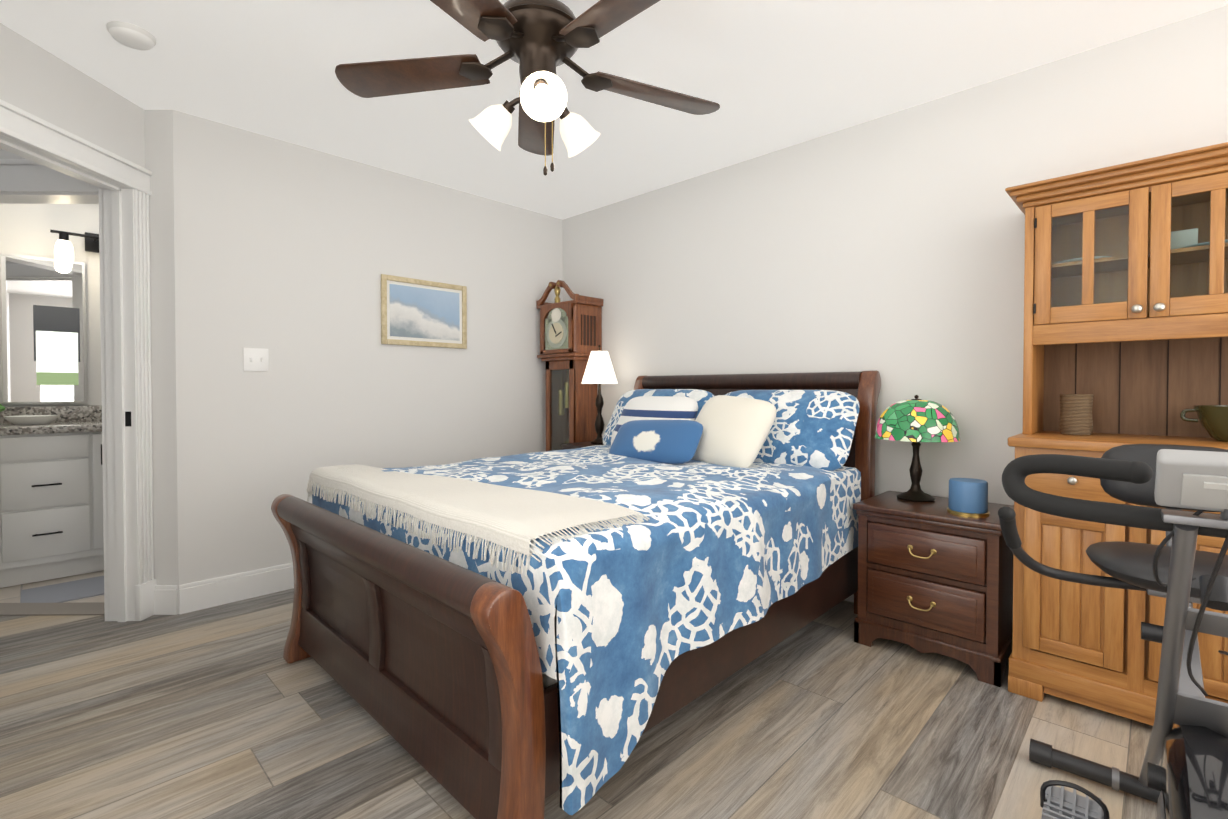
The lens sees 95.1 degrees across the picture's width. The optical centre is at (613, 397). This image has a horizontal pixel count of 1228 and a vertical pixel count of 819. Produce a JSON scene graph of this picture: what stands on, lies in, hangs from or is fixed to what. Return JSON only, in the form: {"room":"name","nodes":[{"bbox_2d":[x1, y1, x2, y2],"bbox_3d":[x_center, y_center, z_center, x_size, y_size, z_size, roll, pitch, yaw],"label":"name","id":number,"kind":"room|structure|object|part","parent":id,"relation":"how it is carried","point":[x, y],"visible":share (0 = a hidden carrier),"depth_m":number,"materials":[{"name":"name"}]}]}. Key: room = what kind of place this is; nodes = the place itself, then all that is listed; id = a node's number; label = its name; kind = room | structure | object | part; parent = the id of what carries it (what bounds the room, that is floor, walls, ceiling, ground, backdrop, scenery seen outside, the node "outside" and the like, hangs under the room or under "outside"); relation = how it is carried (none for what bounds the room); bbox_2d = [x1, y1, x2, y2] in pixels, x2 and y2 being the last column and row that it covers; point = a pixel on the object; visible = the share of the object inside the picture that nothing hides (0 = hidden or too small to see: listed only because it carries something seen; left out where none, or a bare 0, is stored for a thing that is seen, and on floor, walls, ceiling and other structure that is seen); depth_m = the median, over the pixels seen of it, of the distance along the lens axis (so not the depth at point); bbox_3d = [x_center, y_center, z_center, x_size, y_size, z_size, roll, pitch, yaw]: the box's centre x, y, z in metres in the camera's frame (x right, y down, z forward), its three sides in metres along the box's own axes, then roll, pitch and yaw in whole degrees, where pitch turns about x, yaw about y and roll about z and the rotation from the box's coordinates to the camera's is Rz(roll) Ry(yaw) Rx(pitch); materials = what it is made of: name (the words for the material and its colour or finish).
{"room":"bedroom","nodes":[
{"label":"bedroom","id":0,"kind":"room"},
{"bbox_2d":[0,149,25,158],"bbox_3d":[-3.410,-0.167,2.767,2.300,2.440,0.120,0,1,-1],"label":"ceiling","id":1,"kind":"structure","parent":0,"point":[4,154],"depth_m":2.70,"materials":[{"name":"white paint"}]},
{"bbox_2d":[0,204,101,406],"bbox_3d":[-3.627,-0.180,3.635,0.125,2.440,3.500,1,1,44],"label":"wall","id":2,"kind":"structure","parent":0,"point":[25,229],"depth_m":3.63,"materials":[{"name":"white paint"}]},
{"bbox_2d":[0,253,86,404],"bbox_3d":[-3.603,-0.419,3.538,0.031,0.920,0.400,1,1,44],"label":"mirror","id":3,"kind":"object","parent":2,"relation":"attached to","point":[43,358],"visible":1,"depth_m":3.53,"materials":[{"name":"white mirror"}]},
{"bbox_2d":[50,229,98,265],"bbox_3d":[-3.432,-0.958,3.601,0.175,0.245,0.260,1,1,44],"label":"sconce","id":4,"kind":"object","parent":2,"relation":"attached to","point":[63,252],"visible":0.81,"depth_m":3.52,"materials":[{"name":"black metal"}]},
{"bbox_2d":[0,23,144,167],"bbox_3d":[-2.312,-0.156,2.095,0.120,2.440,1.250,0,1,-1],"label":"wall","id":5,"kind":"structure","parent":0,"point":[40,82],"depth_m":2.31,"materials":[{"name":"white paint"}]},
{"bbox_2d":[0,99,156,621],"bbox_3d":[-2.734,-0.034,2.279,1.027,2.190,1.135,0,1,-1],"label":"door frame","id":6,"kind":"structure","parent":5,"relation":"attached to","point":[122,184],"depth_m":2.64,"materials":[{"name":"white wood"}]},
{"bbox_2d":[145,109,178,588],"bbox_3d":[-2.251,-0.166,2.719,0.185,2.440,0.179,1,1,44],"label":"wall","id":7,"kind":"structure","parent":0,"point":[159,144],"depth_m":2.72,"materials":[{"name":"white paint"}]},
{"bbox_2d":[173,110,562,584],"bbox_3d":[-1.258,-0.181,3.674,0.143,2.440,2.576,1,1,44],"label":"wall","id":8,"kind":"structure","parent":0,"point":[287,254],"depth_m":3.20,"materials":[{"name":"white paint"}]},
{"bbox_2d":[243,348,268,370],"bbox_3d":[-1.881,-0.200,2.951,0.018,0.120,0.115,1,1,44],"label":"switch plate","id":9,"kind":"object","parent":8,"relation":"attached to","point":[255,359],"visible":1,"depth_m":2.95,"materials":[{"name":"white plastic"}]},
{"bbox_3d":[-1.213,-0.543,3.627,0.022,0.425,0.583,1,1,44],"label":"picture frame","id":10,"kind":"part","parent":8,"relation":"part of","materials":[{"name":"blue paper"}]},
{"bbox_2d":[154,562,853,614],"bbox_3d":[0.149,1.002,1.628,5.000,0.140,3.328,1,1,44],"label":"baseboard","id":11,"kind":"structure","parent":8,"relation":"attached to","point":[191,597],"depth_m":2.85,"materials":[{"name":"white wood"}]},
{"bbox_2d":[0,570,1160,818],"bbox_3d":[-0.933,1.101,1.838,6.960,0.065,4.660,1,1,44],"label":"floor","id":12,"kind":"structure","parent":0,"point":[224,712],"depth_m":1.77,"materials":[{"name":"wood"}]},
{"bbox_2d":[0,428,103,587],"bbox_3d":[-3.169,0.618,3.586,0.608,0.844,1.450,1,1,44],"label":"bathroom vanity","id":13,"kind":"object","parent":12,"relation":"on","point":[51,498],"depth_m":3.18,"materials":[{"name":"white wood"}]},
{"bbox_2d":[0,420,101,431],"bbox_3d":[-3.172,0.176,3.581,0.600,0.041,1.490,1,1,44],"label":"countertop","id":14,"kind":"structure","parent":13,"relation":"on","point":[37,425],"depth_m":3.24,"materials":[{"name":"grey stone"}]},
{"bbox_2d":[20,576,103,602],"bbox_3d":[-2.855,1.048,3.146,0.380,0.008,0.650,1,1,44],"label":"bath rug","id":15,"kind":"object","parent":12,"relation":"on","point":[73,590],"visible":0.36,"depth_m":3.02,"materials":[{"name":"grey fabric"}]},
{"bbox_2d":[536,280,602,450],"bbox_3d":[-0.336,0.088,4.196,0.450,1.885,0.284,1,1,44],"label":"grandfather clock","id":16,"kind":"object","parent":12,"relation":"on","point":[570,335],"visible":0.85,"depth_m":4.09,"materials":[{"name":"brown wood"}]},
{"bbox_2d":[271,370,880,818],"bbox_3d":[-0.016,0.465,2.501,1.680,1.186,2.260,1,1,44],"label":"bed","id":17,"kind":"object","parent":12,"relation":"on","point":[521,636],"visible":1,"depth_m":1.68,"materials":[{"name":"blue fabric"}]},
{"bbox_2d":[561,441,602,449],"bbox_3d":[-0.101,0.676,3.853,0.356,0.720,0.427,1,1,44],"label":"bedside table","id":18,"kind":"object","parent":12,"relation":"on","point":[575,445],"depth_m":3.79,"materials":[{"name":"brown wood"}]},
{"bbox_2d":[581,345,617,443],"bbox_3d":[-0.099,-0.023,3.842,0.250,0.674,0.250,1,1,44],"label":"table lamp","id":19,"kind":"object","parent":18,"relation":"on","point":[599,370],"visible":0.96,"depth_m":3.78,"materials":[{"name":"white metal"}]},
{"bbox_2d":[853,491,1013,686],"bbox_3d":[1.372,0.758,2.388,0.545,0.602,0.465,1,1,44],"label":"nightstand","id":20,"kind":"object","parent":12,"relation":"on","point":[935,576],"visible":0.92,"depth_m":2.22,"materials":[{"name":"brown wood"}]},
{"bbox_2d":[875,395,959,501],"bbox_3d":[1.353,0.221,2.514,0.338,0.467,0.338,1,1,44],"label":"lamp","id":21,"kind":"object","parent":20,"relation":"on","point":[916,421],"visible":1,"depth_m":2.42,"materials":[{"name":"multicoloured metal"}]},
{"bbox_2d":[947,478,989,517],"bbox_3d":[1.403,0.393,2.223,0.144,0.132,0.144,1,1,44],"label":"jar","id":22,"kind":"object","parent":20,"relation":"on","point":[968,497],"visible":1,"depth_m":2.17,"materials":[{"name":"blue ceramic"}]},
{"bbox_2d":[998,444,1227,818],"bbox_3d":[1.098,0.572,1.070,0.688,1.010,1.208,1,1,44],"label":"exercise bike","id":23,"kind":"object","parent":12,"relation":"on","point":[1188,777],"visible":1,"depth_m":0.95,"materials":[{"name":"black plastic"}]},
{"bbox_2d":[1005,142,1227,725],"bbox_3d":[2.052,0.145,1.711,1.410,1.850,0.501,1,1,44],"label":"hutch","id":24,"kind":"object","parent":12,"relation":"on","point":[1125,303],"visible":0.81,"depth_m":1.95,"materials":[{"name":"brown wood"}]},
{"bbox_2d":[0,0,1227,219],"bbox_3d":[-0.870,-1.412,1.834,7.000,0.080,4.800,1,1,44],"label":"ceiling","id":25,"kind":"structure","parent":0,"point":[768,76],"depth_m":2.35,"materials":[{"name":"white paint"}]},
{"bbox_2d":[106,21,155,49],"bbox_3d":[-1.821,-1.357,2.120,0.144,0.038,0.144,1,1,44],"label":"smoke detector","id":26,"kind":"object","parent":25,"relation":"attached to","point":[130,35],"visible":1,"depth_m":2.09,"materials":[{"name":"white plastic"}]},
{"bbox_2d":[335,0,719,175],"bbox_3d":[-0.211,-1.036,1.771,1.293,0.670,1.342,1,1,44],"label":"ceiling fan","id":27,"kind":"object","parent":25,"relation":"hanging from","point":[538,41],"visible":1,"depth_m":1.81,"materials":[{"name":"brown wood"}]},
{"bbox_2d":[563,5,1227,504],"bbox_3d":[1.431,-0.167,2.767,5.020,2.440,0.120,1,1,44],"label":"wall","id":28,"kind":"structure","parent":0,"point":[889,249],"depth_m":2.71,"materials":[{"name":"white paint"}]}
]}

